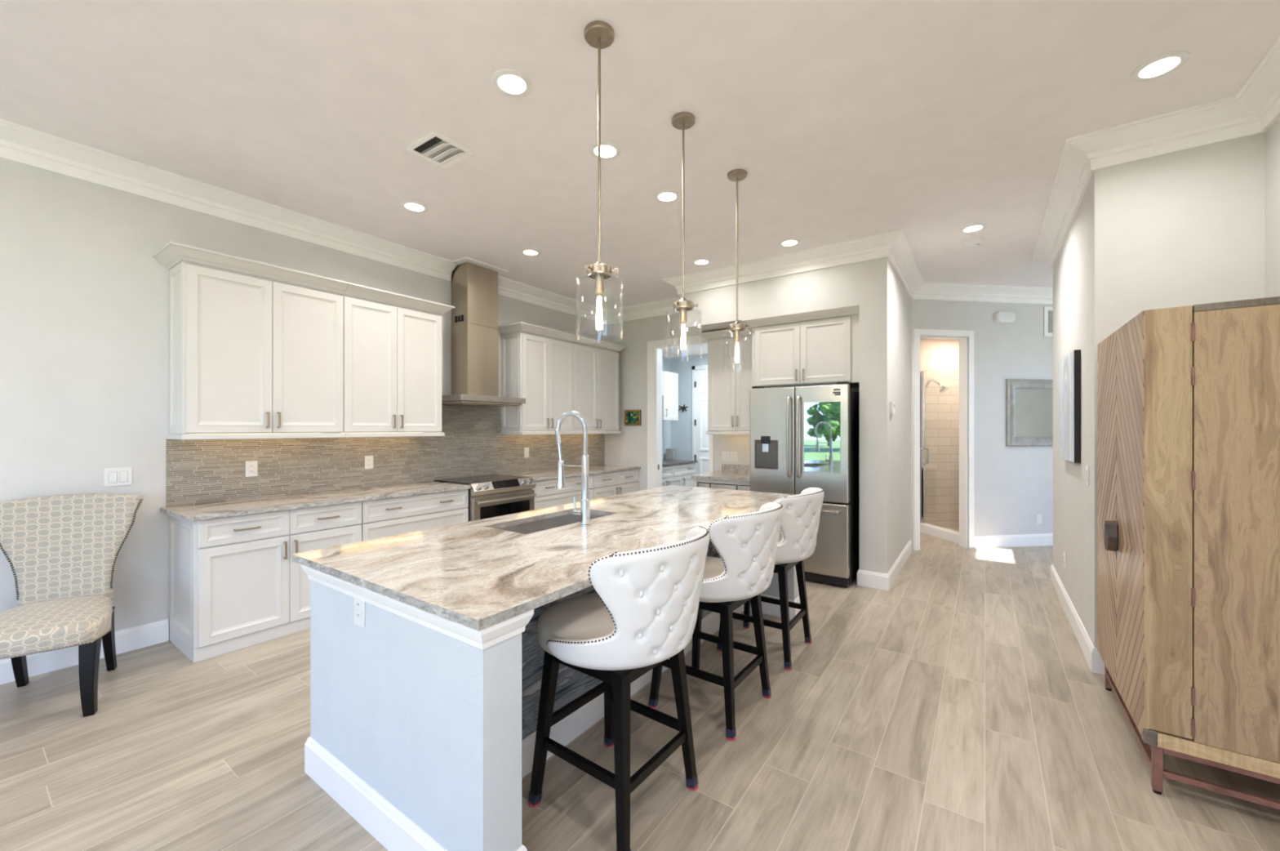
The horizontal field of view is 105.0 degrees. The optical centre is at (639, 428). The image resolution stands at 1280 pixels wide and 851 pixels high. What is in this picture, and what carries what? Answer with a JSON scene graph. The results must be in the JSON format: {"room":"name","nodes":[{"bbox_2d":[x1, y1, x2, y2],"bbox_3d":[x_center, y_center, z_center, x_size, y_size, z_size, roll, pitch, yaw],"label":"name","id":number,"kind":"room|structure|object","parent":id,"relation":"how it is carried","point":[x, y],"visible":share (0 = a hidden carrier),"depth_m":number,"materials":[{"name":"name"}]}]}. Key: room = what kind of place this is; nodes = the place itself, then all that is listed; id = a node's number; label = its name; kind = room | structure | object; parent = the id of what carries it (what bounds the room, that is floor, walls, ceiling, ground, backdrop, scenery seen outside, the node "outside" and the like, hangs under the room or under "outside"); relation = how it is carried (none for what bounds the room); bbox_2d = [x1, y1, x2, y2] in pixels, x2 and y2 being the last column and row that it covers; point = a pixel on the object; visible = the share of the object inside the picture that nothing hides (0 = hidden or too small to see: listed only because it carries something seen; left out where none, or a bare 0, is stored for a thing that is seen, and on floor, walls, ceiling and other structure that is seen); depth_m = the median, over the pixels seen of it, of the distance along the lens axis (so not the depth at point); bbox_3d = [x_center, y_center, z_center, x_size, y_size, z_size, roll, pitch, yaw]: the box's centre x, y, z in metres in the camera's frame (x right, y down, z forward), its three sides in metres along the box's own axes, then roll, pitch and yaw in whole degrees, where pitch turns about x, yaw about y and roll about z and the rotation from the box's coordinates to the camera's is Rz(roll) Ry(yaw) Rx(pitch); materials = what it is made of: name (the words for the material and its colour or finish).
{"room":"kitchen","nodes":[
{"label":"kitchen","id":0,"kind":"room"},
{"bbox_2d":[0,157,670,631],"bbox_3d":[-2.513,-0.125,4.489,0.139,3.150,11.940,0,0,35],"label":"wall","id":1,"kind":"structure","parent":0,"point":[84,295],"depth_m":3.25,"materials":[{"name":"paint"}]},
{"bbox_2d":[0,618,168,684],"bbox_3d":[-4.515,1.377,1.517,0.016,0.146,4.496,0,0,35],"label":"baseboard","id":2,"kind":"structure","parent":1,"relation":"attached to","point":[134,637],"depth_m":3.01,"materials":[{"name":"paint"}]},
{"bbox_2d":[104,466,132,486],"bbox_3d":[-3.361,0.313,3.166,0.008,0.115,0.125,0,0,35],"label":"light switch","id":3,"kind":"object","parent":1,"relation":"attached to","point":[113,476],"visible":1,"depth_m":3.16,"materials":[{"name":"white plastic"}]},
{"bbox_2d":[0,119,457,280],"bbox_3d":[-3.840,-1.617,2.366,0.145,0.165,6.660,0,0,35],"label":"trim","id":4,"kind":"structure","parent":1,"relation":"attached to","point":[19,144],"depth_m":3.42,"materials":[{"name":"paint"}]},
{"bbox_2d":[152,241,348,439],"bbox_3d":[-2.795,-0.543,3.602,0.434,1.234,1.045,0,0,35],"label":"upper cabinet","id":5,"kind":"object","parent":1,"relation":"attached to","point":[251,356],"visible":1,"depth_m":3.44,"materials":[{"name":"paint"}]},
{"bbox_2d":[166,432,344,439],"bbox_3d":[-2.799,0.056,3.647,0.373,0.036,0.977,0,0,35],"label":"light","id":6,"kind":"object","parent":5,"relation":"attached to","point":[183,436],"depth_m":3.42,"materials":[{"name":"paint"}]},
{"bbox_2d":[245,460,257,476],"bbox_3d":[-2.952,0.308,3.734,0.008,0.118,0.075,0,0,35],"label":"outlet","id":7,"kind":"object","parent":1,"relation":"attached to","point":[251,467],"visible":1,"depth_m":3.73,"materials":[{"name":"white plastic"}]},
{"bbox_2d":[364,455,373,468],"bbox_3d":[-2.452,0.308,4.446,0.008,0.118,0.075,0,0,35],"label":"outlet","id":8,"kind":"object","parent":1,"relation":"attached to","point":[368,459],"visible":1,"depth_m":4.44,"materials":[{"name":"white plastic"}]},
{"bbox_2d":[342,282,454,437],"bbox_3d":[-2.219,-0.543,4.422,0.434,1.234,0.955,0,0,35],"label":"upper cabinet","id":9,"kind":"object","parent":1,"relation":"attached to","point":[393,353],"visible":0.98,"depth_m":4.27,"materials":[{"name":"paint"}]},
{"bbox_2d":[344,431,444,437],"bbox_3d":[-2.263,0.056,4.411,0.373,0.036,0.887,0,0,35],"label":"light","id":10,"kind":"object","parent":9,"relation":"attached to","point":[347,434],"depth_m":4.25,"materials":[{"name":"paint"}]},
{"bbox_2d":[452,256,508,275],"bbox_3d":[-1.722,-1.693,5.192,0.365,0.014,0.540,0,0,35],"label":"trim","id":11,"kind":"structure","parent":1,"relation":"attached to","point":[464,260],"depth_m":5.05,"materials":[{"name":"paint"}]},
{"bbox_2d":[441,262,525,407],"bbox_3d":[-1.669,-0.962,5.140,0.506,1.448,0.797,0,0,35],"label":"range hood","id":12,"kind":"object","parent":1,"relation":"attached to","point":[474,287],"visible":0.93,"depth_m":5.08,"materials":[{"name":"metal"}]},
{"bbox_2d":[524,447,528,457],"bbox_3d":[-1.378,0.295,5.976,0.008,0.118,0.075,0,0,35],"label":"outlet","id":13,"kind":"object","parent":1,"relation":"attached to","point":[526,449],"visible":1,"depth_m":5.97,"materials":[{"name":"white plastic"}]},
{"bbox_2d":[497,321,577,435],"bbox_3d":[-1.210,-0.543,5.860,0.434,1.234,0.922,0,0,35],"label":"upper cabinet","id":14,"kind":"object","parent":1,"relation":"attached to","point":[538,369],"visible":1,"depth_m":5.67,"materials":[{"name":"paint"}]},
{"bbox_2d":[500,431,574,435],"bbox_3d":[-1.214,0.056,5.905,0.373,0.036,0.854,0,0,35],"label":"light","id":15,"kind":"object","parent":14,"relation":"attached to","point":[517,433],"depth_m":5.64,"materials":[{"name":"paint"}]},
{"bbox_2d":[572,334,626,434],"bbox_3d":[-0.652,-0.543,6.655,0.434,1.234,1.016,0,0,35],"label":"upper cabinet","id":16,"kind":"object","parent":1,"relation":"attached to","point":[595,369],"visible":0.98,"depth_m":6.51,"materials":[{"name":"paint"}]},
{"bbox_2d":[574,431,620,434],"bbox_3d":[-0.696,0.056,6.644,0.373,0.036,0.948,0,0,35],"label":"light","id":17,"kind":"object","parent":16,"relation":"attached to","point":[575,432],"depth_m":6.53,"materials":[{"name":"paint"}]},
{"bbox_2d":[662,370,678,420],"bbox_3d":[0.372,-0.525,8.133,0.400,0.790,0.460,0,0,35],"label":"wall cabinet","id":18,"kind":"object","parent":1,"relation":"attached to","point":[670,397],"visible":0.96,"depth_m":8.04,"materials":[{"name":"paint"}]},
{"bbox_2d":[0,0,1279,309],"bbox_3d":[1.024,-1.760,3.069,7.650,0.120,15.000,0,0,35],"label":"ceiling","id":19,"kind":"structure","parent":0,"point":[845,120],"depth_m":2.60,"materials":[{"name":"paint"}]},
{"bbox_2d":[400,200,428,213],"bbox_3d":[-1.729,-1.696,3.768,0.196,0.009,0.196,0,0,35],"label":"recessed light","id":20,"kind":"object","parent":19,"relation":"in","point":[411,206],"visible":1,"depth_m":3.76,"materials":[{"name":"white plastic"}]},
{"bbox_2d":[405,130,474,168],"bbox_3d":[-1.222,-1.685,2.999,0.300,0.030,0.270,0,0,35],"label":"ceiling vent","id":21,"kind":"object","parent":19,"relation":"in","point":[434,147],"visible":1,"depth_m":2.98,"materials":[{"name":"metal"}]},
{"bbox_2d":[413,136,442,152],"bbox_3d":[-1.267,-1.692,2.935,0.230,0.004,0.042,0,0,35],"label":"grille","id":22,"kind":"object","parent":21,"relation":"attached to","point":[432,142],"depth_m":2.93,"materials":[{"name":"metal"}]},
{"bbox_2d":[491,68,532,97],"bbox_3d":[-0.631,-1.696,2.422,0.196,0.009,0.196,0,0,35],"label":"recessed light","id":23,"kind":"object","parent":19,"relation":"in","point":[508,82],"visible":1,"depth_m":2.41,"materials":[{"name":"white plastic"}]},
{"bbox_2d":[520,248,541,256],"bbox_3d":[-1.057,-1.696,4.743,0.196,0.009,0.196,0,0,35],"label":"recessed light","id":24,"kind":"object","parent":19,"relation":"in","point":[526,251],"visible":1,"depth_m":4.73,"materials":[{"name":"white plastic"}]},
{"bbox_2d":[575,21,622,324],"bbox_3d":[-0.175,-1.042,2.114,0.202,1.316,0.202,0,0,35],"label":"pendant light","id":25,"kind":"object","parent":19,"relation":"hanging from","point":[599,35],"visible":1,"depth_m":2.11,"materials":[{"name":"silver metal"}]},
{"bbox_2d":[595,272,604,294],"bbox_3d":[-0.175,-0.630,2.114,0.038,0.100,0.038,0,0,35],"label":"socket","id":26,"kind":"object","parent":25,"relation":"attached to","point":[599,277],"depth_m":2.10,"materials":[{"name":"gold metal"}]},
{"bbox_2d":[589,141,621,159],"bbox_3d":[-0.213,-1.696,3.009,0.196,0.009,0.196,0,0,35],"label":"recessed light","id":27,"kind":"object","parent":19,"relation":"in","point":[609,150],"visible":0.91,"depth_m":3.00,"materials":[{"name":"white plastic"}]},
{"bbox_2d":[653,189,680,203],"bbox_3d":[0.199,-1.696,3.599,0.196,0.009,0.196,0,0,35],"label":"recessed light","id":28,"kind":"object","parent":19,"relation":"in","point":[666,196],"visible":1,"depth_m":3.59,"materials":[{"name":"white plastic"}]},
{"bbox_2d":[665,111,702,346],"bbox_3d":[0.239,-1.042,2.704,0.202,1.316,0.202,0,0,35],"label":"pendant light","id":29,"kind":"object","parent":19,"relation":"hanging from","point":[683,121],"visible":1,"depth_m":2.70,"materials":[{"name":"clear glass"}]},
{"bbox_2d":[680,306,686,323],"bbox_3d":[0.239,-0.630,2.704,0.038,0.100,0.038,0,0,35],"label":"socket","id":30,"kind":"object","parent":29,"relation":"attached to","point":[682,309],"depth_m":2.69,"materials":[{"name":"gold metal"}]},
{"bbox_2d":[692,258,711,265],"bbox_3d":[0.629,-1.696,5.018,0.196,0.009,0.196,0,0,35],"label":"recessed light","id":31,"kind":"object","parent":19,"relation":"in","point":[698,261],"visible":1,"depth_m":5.00,"materials":[{"name":"white plastic"}]},
{"bbox_2d":[722,168,749,360],"bbox_3d":[0.649,-1.042,3.283,0.202,1.316,0.202,0,0,35],"label":"pendant light","id":32,"kind":"object","parent":19,"relation":"hanging from","point":[735,175],"visible":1,"depth_m":3.28,"materials":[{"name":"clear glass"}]},
{"bbox_2d":[733,328,739,342],"bbox_3d":[0.649,-0.630,3.283,0.038,0.100,0.038,0,0,35],"label":"socket","id":33,"kind":"object","parent":32,"relation":"attached to","point":[736,331],"depth_m":3.27,"materials":[{"name":"gold metal"}]},
{"bbox_2d":[778,238,800,247],"bbox_3d":[1.371,-1.696,4.499,0.196,0.009,0.196,0,0,35],"label":"recessed light","id":34,"kind":"object","parent":19,"relation":"in","point":[788,242],"visible":1,"depth_m":4.49,"materials":[{"name":"white plastic"}]},
{"bbox_2d":[959,223,986,233],"bbox_3d":[2.829,-1.696,4.175,0.196,0.009,0.196,0,0,35],"label":"recessed light","id":35,"kind":"object","parent":19,"relation":"in","point":[973,228],"visible":1,"depth_m":4.16,"materials":[{"name":"white plastic"}]},
{"bbox_2d":[964,236,984,246],"bbox_3d":[3.024,-1.677,4.442,0.150,0.047,0.150,0,0,35],"label":"smoke detector","id":36,"kind":"object","parent":19,"relation":"attached to","point":[973,242],"visible":1,"depth_m":4.40,"materials":[{"name":"white plastic"}]},
{"bbox_2d":[1129,50,1190,82],"bbox_3d":[2.441,-1.696,2.310,0.196,0.009,0.196,0,0,35],"label":"recessed light","id":37,"kind":"object","parent":19,"relation":"in","point":[1162,65],"visible":1,"depth_m":2.30,"materials":[{"name":"white plastic"}]},
{"bbox_2d":[0,527,1279,850],"bbox_3d":[0.881,1.500,3.169,8.200,0.140,15.000,0,0,35],"label":"floor","id":38,"kind":"structure","parent":0,"point":[959,704],"depth_m":2.19,"materials":[{"name":"brown wood"}]},
{"bbox_2d":[0,493,143,716],"bbox_3d":[-3.175,0.919,2.607,0.637,1.062,0.703,0,0,-31],"label":"accent chair","id":39,"kind":"object","parent":38,"relation":"on","point":[63,551],"visible":1,"depth_m":2.77,"materials":[{"name":"fabric"}]},
{"bbox_2d":[168,501,361,662],"bbox_3d":[-2.685,1.008,3.591,0.625,0.884,0.996,0,0,35],"label":"base cabinet","id":40,"kind":"object","parent":38,"relation":"on","point":[235,583],"visible":0.89,"depth_m":3.27,"materials":[{"name":"paint"}]},
{"bbox_2d":[160,480,471,521],"bbox_3d":[-2.419,0.550,3.966,0.630,0.030,2.016,0,0,35],"label":"countertop","id":41,"kind":"structure","parent":40,"relation":"on","point":[202,511],"depth_m":3.61,"materials":[{"name":"stone"}]},
{"bbox_2d":[360,488,468,541],"bbox_3d":[-2.120,1.008,4.395,0.625,0.884,0.964,0,0,35],"label":"base cabinet","id":42,"kind":"object","parent":38,"relation":"on","point":[386,517],"visible":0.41,"depth_m":4.18,"materials":[{"name":"paint"}]},
{"bbox_2d":[433,474,536,521],"bbox_3d":[-1.581,0.965,5.088,0.691,0.890,0.776,0,0,35],"label":"range","id":43,"kind":"object","parent":38,"relation":"on","point":[490,495],"visible":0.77,"depth_m":4.90,"materials":[{"name":"metal"}]},
{"bbox_2d":[433,474,528,484],"bbox_3d":[-1.629,0.533,5.122,0.573,0.023,0.776,0,0,35],"label":"cooktop","id":44,"kind":"object","parent":43,"relation":"in","point":[489,477],"depth_m":5.06,"materials":[{"name":"black glass"}]},
{"bbox_2d":[301,529,800,850],"bbox_3d":[-0.081,1.008,2.949,1.202,0.884,2.986,0,0,35],"label":"kitchen island","id":45,"kind":"object","parent":38,"relation":"on","point":[424,724],"visible":0.41,"depth_m":1.68,"materials":[{"name":"white paint"}]},
{"bbox_2d":[354,597,364,627],"bbox_3d":[-1.045,0.675,1.827,0.075,0.118,0.008,0,0,35],"label":"outlet","id":46,"kind":"object","parent":45,"relation":"attached to","point":[359,605],"visible":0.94,"depth_m":1.82,"materials":[{"name":"white plastic"}]},
{"bbox_2d":[292,484,795,631],"bbox_3d":[-0.078,0.550,3.006,1.272,0.030,3.120,0,0,35],"label":"island countertop","id":47,"kind":"structure","parent":45,"relation":"on","point":[477,575],"depth_m":2.15,"materials":[{"name":"stone"}]},
{"bbox_2d":[497,512,604,533],"bbox_3d":[-0.496,0.679,2.896,0.384,0.226,0.804,0,0,35],"label":"sink","id":48,"kind":"object","parent":47,"relation":"in","point":[558,521],"visible":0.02,"depth_m":3.08,"materials":[{"name":"metal"}]},
{"bbox_2d":[555,410,591,526],"bbox_3d":[-0.380,0.218,2.759,0.255,0.634,0.062,0,0,35],"label":"faucet","id":49,"kind":"object","parent":47,"relation":"on","point":[584,511],"visible":1,"depth_m":2.70,"materials":[{"name":"silver metal"}]},
{"bbox_2d":[532,474,593,509],"bbox_3d":[-1.098,1.008,5.852,0.625,0.884,1.014,0,0,35],"label":"base cabinet","id":50,"kind":"object","parent":38,"relation":"on","point":[548,495],"visible":0.23,"depth_m":5.61,"materials":[{"name":"paint"}]},
{"bbox_2d":[505,464,640,480],"bbox_3d":[-0.816,0.550,6.250,0.629,0.030,1.998,0,0,35],"label":"countertop","id":51,"kind":"structure","parent":50,"relation":"on","point":[569,472],"depth_m":6.07,"materials":[{"name":"stone"}]},
{"bbox_2d":[593,468,638,498],"bbox_3d":[-0.524,1.008,6.669,0.625,0.884,0.980,0,0,35],"label":"base cabinet","id":52,"kind":"object","parent":38,"relation":"on","point":[616,482],"visible":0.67,"depth_m":6.46,"materials":[{"name":"paint"}]},
{"bbox_2d":[528,525,709,850],"bbox_3d":[-0.072,0.920,1.930,0.697,1.066,0.667,0,0,37],"label":"counter stool","id":53,"kind":"object","parent":38,"relation":"on","point":[642,614],"visible":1,"depth_m":1.70,"materials":[{"name":"white leather"}]},
{"bbox_2d":[662,462,695,486],"bbox_3d":[0.271,1.008,7.727,0.700,0.884,1.360,0,0,35],"label":"base cabinet","id":54,"kind":"object","parent":38,"relation":"on","point":[677,474],"visible":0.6,"depth_m":7.67,"materials":[{"name":"paint"}]},
{"bbox_2d":[662,458,697,466],"bbox_3d":[0.273,0.548,7.734,0.696,0.033,1.405,0,0,35],"label":"countertop","id":55,"kind":"structure","parent":54,"relation":"on","point":[665,462],"depth_m":7.79,"materials":[{"name":"stone"}]},
{"bbox_2d":[648,501,783,740],"bbox_3d":[0.403,0.920,2.595,0.697,1.066,0.667,0,0,36],"label":"counter stool","id":56,"kind":"object","parent":38,"relation":"on","point":[746,544],"visible":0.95,"depth_m":2.34,"materials":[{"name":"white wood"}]},
{"bbox_2d":[694,478,750,486],"bbox_3d":[1.093,1.008,5.690,0.681,0.884,0.670,0,0,35],"label":"base cabinet","id":57,"kind":"object","parent":38,"relation":"on","point":[696,480],"visible":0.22,"depth_m":5.42,"materials":[{"name":"paint"}]},
{"bbox_2d":[697,481,711,488],"bbox_3d":[0.885,1.032,5.790,0.155,0.835,0.605,0,0,35],"label":"drawer","id":58,"kind":"object","parent":57,"relation":"attached to","point":[700,484],"visible":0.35,"depth_m":5.56,"materials":[{"name":"paint"}]},
{"bbox_2d":[691,471,750,481],"bbox_3d":[1.071,0.550,5.680,0.706,0.030,0.721,0,0,35],"label":"countertop","id":59,"kind":"structure","parent":57,"relation":"on","point":[721,475],"depth_m":5.54,"materials":[{"name":"stone"}]},
{"bbox_2d":[737,484,750,490],"bbox_3d":[1.280,1.032,5.513,0.160,0.835,0.605,0,0,35],"label":"drawer","id":60,"kind":"object","parent":57,"relation":"attached to","point":[744,487],"visible":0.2,"depth_m":5.29,"materials":[{"name":"paint"}]},
{"bbox_2d":[711,482,737,489],"bbox_3d":[1.081,1.032,5.652,0.315,0.835,0.605,0,0,35],"label":"drawer","id":61,"kind":"object","parent":38,"relation":"on","point":[733,486],"visible":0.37,"depth_m":5.41,"materials":[{"name":"wood"}]},
{"bbox_2d":[716,486,824,670],"bbox_3d":[0.859,0.920,3.257,0.697,1.066,0.667,0,0,34],"label":"counter stool","id":62,"kind":"object","parent":38,"relation":"on","point":[799,526],"visible":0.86,"depth_m":3.00,"materials":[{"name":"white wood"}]},
{"bbox_2d":[750,381,859,586],"bbox_3d":[1.675,0.504,4.945,0.933,1.852,0.820,0,0,35],"label":"refrigerator","id":63,"kind":"object","parent":38,"relation":"on","point":[802,437],"visible":0.77,"depth_m":4.60,"materials":[{"name":"metal"}]},
{"bbox_2d":[1097,296,1279,809],"bbox_3d":[2.534,0.487,2.198,0.658,1.925,0.984,0,0,35],"label":"bar cabinet","id":64,"kind":"object","parent":38,"relation":"on","point":[1188,397],"visible":1,"depth_m":1.89,"materials":[{"name":"brown wood"}]},
{"bbox_2d":[662,344,707,357],"bbox_3d":[0.957,-1.280,7.503,2.095,0.060,1.819,0,0,35],"label":"ceiling","id":65,"kind":"structure","parent":0,"point":[696,349],"depth_m":8.01,"materials":[{"name":"paint"}]},
{"bbox_2d":[670,354,707,460],"bbox_3d":[1.542,0.075,8.093,2.375,2.750,0.120,0,0,35],"label":"wall","id":66,"kind":"structure","parent":0,"point":[681,430],"depth_m":8.56,"materials":[{"name":"paint"}]},
{"bbox_2d":[666,448,675,459],"bbox_3d":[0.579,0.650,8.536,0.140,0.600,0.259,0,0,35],"label":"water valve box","id":67,"kind":"object","parent":66,"relation":"attached to","point":[670,452],"visible":0.18,"depth_m":8.43,"materials":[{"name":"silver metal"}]},
{"bbox_2d":[692,364,707,460],"bbox_3d":[1.294,0.190,8.178,0.960,2.520,0.024,0,0,35],"label":"trim","id":68,"kind":"structure","parent":66,"relation":"attached to","point":[700,366],"depth_m":8.42,"materials":[{"name":"paint"}]},
{"bbox_2d":[694,368,708,474],"bbox_3d":[1.285,0.223,8.175,0.840,2.435,0.040,0,0,35],"label":"door","id":69,"kind":"structure","parent":66,"relation":"in","point":[701,455],"depth_m":8.35,"materials":[{"name":"paint"}]},
{"bbox_2d":[606,312,859,490],"bbox_3d":[1.063,-0.125,6.236,3.725,3.150,0.130,0,0,35],"label":"wall","id":70,"kind":"structure","parent":0,"point":[629,446],"depth_m":6.92,"materials":[{"name":"paint"}]},
{"bbox_2d":[624,409,640,425],"bbox_3d":[-0.104,-0.150,6.957,0.275,0.220,0.030,0,0,35],"label":"picture","id":71,"kind":"object","parent":70,"relation":"attached to","point":[632,417],"visible":1,"depth_m":6.95,"materials":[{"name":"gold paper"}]},
{"bbox_2d":[647,334,713,488],"bbox_3d":[0.559,0.125,6.583,1.010,2.650,0.162,0,0,35],"label":"trim","id":72,"kind":"structure","parent":70,"relation":"attached to","point":[655,348],"depth_m":6.76,"materials":[{"name":"paint"}]},
{"bbox_2d":[697,326,752,434],"bbox_3d":[1.133,-0.528,5.812,0.756,1.204,0.477,0,0,35],"label":"upper cabinet","id":73,"kind":"object","parent":70,"relation":"attached to","point":[730,381],"visible":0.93,"depth_m":5.70,"materials":[{"name":"paint"}]},
{"bbox_2d":[706,431,750,434],"bbox_3d":[1.181,0.057,5.822,0.688,0.034,0.407,0,0,35],"label":"light","id":74,"kind":"object","parent":73,"relation":"attached to","point":[707,433],"depth_m":5.69,"materials":[{"name":"paint"}]},
{"bbox_2d":[722,451,737,461],"bbox_3d":[1.115,0.350,6.114,0.200,0.115,0.008,0,0,35],"label":"light switch","id":75,"kind":"object","parent":70,"relation":"attached to","point":[726,455],"visible":1,"depth_m":6.11,"materials":[{"name":"white plastic"}]},
{"bbox_2d":[721,463,750,472],"bbox_3d":[1.301,0.505,5.974,0.666,0.120,0.022,0,0,35],"label":"backsplash","id":76,"kind":"structure","parent":70,"relation":"attached to","point":[725,467],"depth_m":6.04,"materials":[{"name":"stone"}]},
{"bbox_2d":[741,303,859,387],"bbox_3d":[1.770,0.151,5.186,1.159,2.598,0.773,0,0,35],"label":"upper cabinet","id":77,"kind":"object","parent":70,"relation":"attached to","point":[816,347],"visible":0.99,"depth_m":4.89,"materials":[{"name":"paint"}]},
{"bbox_2d":[679,257,899,333],"bbox_3d":[1.557,-1.425,5.340,2.153,0.550,0.770,0,0,35],"label":"wall","id":78,"kind":"structure","parent":0,"point":[872,280],"depth_m":4.89,"materials":[{"name":"paint"}]},
{"bbox_2d":[497,229,1053,324],"bbox_3d":[2.541,-1.617,5.522,8.515,0.165,2.688,0,0,7],"label":"trim","id":79,"kind":"structure","parent":78,"relation":"attached to","point":[895,246],"depth_m":5.51,"materials":[{"name":"paint"}]},
{"bbox_2d":[859,279,911,573],"bbox_3d":[2.633,-0.125,5.202,0.233,3.150,1.780,0,0,35],"label":"wall","id":80,"kind":"structure","parent":0,"point":[885,335],"depth_m":4.51,"materials":[{"name":"paint"}]},
{"bbox_2d":[857,539,911,590],"bbox_3d":[2.588,1.377,5.138,0.265,0.146,1.656,0,0,35],"label":"baseboard","id":81,"kind":"structure","parent":80,"relation":"attached to","point":[880,580],"depth_m":4.50,"materials":[{"name":"paint"}]},
{"bbox_2d":[889,400,894,413],"bbox_3d":[2.350,-0.193,4.569,0.030,0.115,0.120,0,0,35],"label":"thermostat","id":82,"kind":"object","parent":80,"relation":"attached to","point":[891,402],"visible":1,"depth_m":4.53,"materials":[{"name":"white plastic"}]},
{"bbox_2d":[912,338,959,529],"bbox_3d":[4.466,0.075,7.147,1.200,2.750,0.250,0,0,-8],"label":"wall","id":83,"kind":"structure","parent":0,"point":[935,353],"depth_m":7.05,"materials":[{"name":"paint"}]},
{"bbox_2d":[920,370,928,523],"bbox_3d":[4.004,0.263,6.530,0.152,2.125,0.848,0,0,-8],"label":"shower door","id":84,"kind":"structure","parent":83,"relation":"attached to","point":[922,447],"depth_m":6.86,"materials":[{"name":"clear glass"}]},
{"bbox_2d":[923,368,959,527],"bbox_3d":[4.471,0.290,7.076,0.910,2.280,0.014,0,0,-8],"label":"shower tile","id":85,"kind":"structure","parent":83,"relation":"attached to","point":[941,409],"depth_m":7.05,"materials":[{"name":"white tile"}]},
{"bbox_2d":[928,379,948,392],"bbox_3d":[4.200,-0.591,6.892,0.126,0.200,0.279,0,0,-8],"label":"shower head","id":86,"kind":"object","parent":85,"relation":"attached to","point":[942,388],"visible":1,"depth_m":6.81},
{"bbox_2d":[911,298,1053,550],"bbox_3d":[5.599,-0.125,6.224,5.000,3.150,0.121,0,0,-8],"label":"wall","id":87,"kind":"structure","parent":0,"point":[1013,485],"depth_m":6.00,"materials":[{"name":"paint"}]},
{"bbox_2d":[920,522,959,543],"bbox_3d":[4.013,1.390,6.517,0.135,0.120,0.879,0,0,-8],"label":"trim","id":88,"kind":"structure","parent":87,"relation":"attached to","point":[953,535],"depth_m":6.48,"materials":[{"name":"paint"}]},
{"bbox_2d":[912,328,973,550],"bbox_3d":[3.640,0.135,5.952,0.797,2.631,0.140,0,0,-8],"label":"trim","id":89,"kind":"structure","parent":87,"relation":"attached to","point":[918,334],"depth_m":5.93,"materials":[{"name":"paint"}]},
{"bbox_2d":[993,311,1015,323],"bbox_3d":[4.441,-1.350,5.977,0.260,0.140,0.061,0,0,-8],"label":"fire alarm","id":90,"kind":"object","parent":87,"relation":"attached to","point":[1002,317],"visible":1,"depth_m":5.95,"materials":[{"name":"white plastic"}]},
{"bbox_2d":[973,533,1053,547],"bbox_3d":[5.420,1.377,6.132,2.778,0.146,0.016,0,0,-8],"label":"baseboard","id":91,"kind":"structure","parent":87,"relation":"attached to","point":[1043,539],"depth_m":6.01,"materials":[{"name":"paint"}]},
{"bbox_2d":[1005,378,1053,446],"bbox_3d":[4.896,-0.190,6.047,0.840,0.820,0.044,0,0,-8],"label":"wall mirror","id":92,"kind":"object","parent":87,"relation":"attached to","point":[1028,402],"visible":0.62,"depth_m":6.04,"materials":[{"name":"silver metal"}]},
{"bbox_2d":[1015,388,1053,436],"bbox_3d":[4.894,-0.190,6.063,0.630,0.610,0.011,0,0,-8],"label":"mirror glass","id":93,"kind":"object","parent":92,"relation":"attached to","point":[1033,406],"depth_m":6.05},
{"bbox_2d":[1043,306,1053,336],"bbox_3d":[5.181,-1.320,6.101,0.370,0.370,0.011,0,0,-8],"label":"air vent","id":94,"kind":"object","parent":87,"relation":"in","point":[1047,311],"visible":0.34,"depth_m":6.08,"materials":[{"name":"paint"}]},
{"bbox_2d":[1053,132,1265,647],"bbox_3d":[3.658,-0.125,3.596,0.785,3.150,2.190,0,0,35],"label":"wall","id":95,"kind":"structure","parent":0,"point":[1184,228],"depth_m":2.83,"materials":[{"name":"paint"}]},
{"bbox_2d":[1059,349,1080,462],"bbox_3d":[3.204,-0.150,3.667,0.038,0.770,0.775,0,0,35],"label":"canvas art","id":96,"kind":"object","parent":95,"relation":"attached to","point":[1070,366],"visible":1,"depth_m":3.47,"materials":[{"name":"paint"}]},
{"bbox_2d":[1050,564,1104,674],"bbox_3d":[2.371,1.377,1.760,0.821,0.146,6.706,0,0,35],"label":"baseboard","id":97,"kind":"structure","parent":95,"relation":"attached to","point":[1095,661],"depth_m":3.33,"materials":[{"name":"paint"}]},
{"bbox_2d":[1085,465,1088,485],"bbox_3d":[2.836,0.300,3.117,0.008,0.120,0.085,0,0,35],"label":"light switch","id":98,"kind":"object","parent":95,"relation":"attached to","point":[1086,467],"visible":1,"depth_m":3.08,"materials":[{"name":"white plastic"}]},
{"bbox_2d":[1032,35,1279,269],"bbox_3d":[1.479,-1.617,0.602,0.950,0.165,9.885,0,0,35],"label":"trim","id":99,"kind":"structure","parent":95,"relation":"attached to","point":[1255,108],"depth_m":2.74,"materials":[{"name":"paint"}]},
{"bbox_2d":[1265,116,1279,297],"bbox_3d":[1.087,-0.125,-0.635,0.130,3.150,7.690,0,0,35],"label":"wall","id":100,"kind":"structure","parent":0,"point":[1272,134],"depth_m":2.48,"materials":[{"name":"paint"}]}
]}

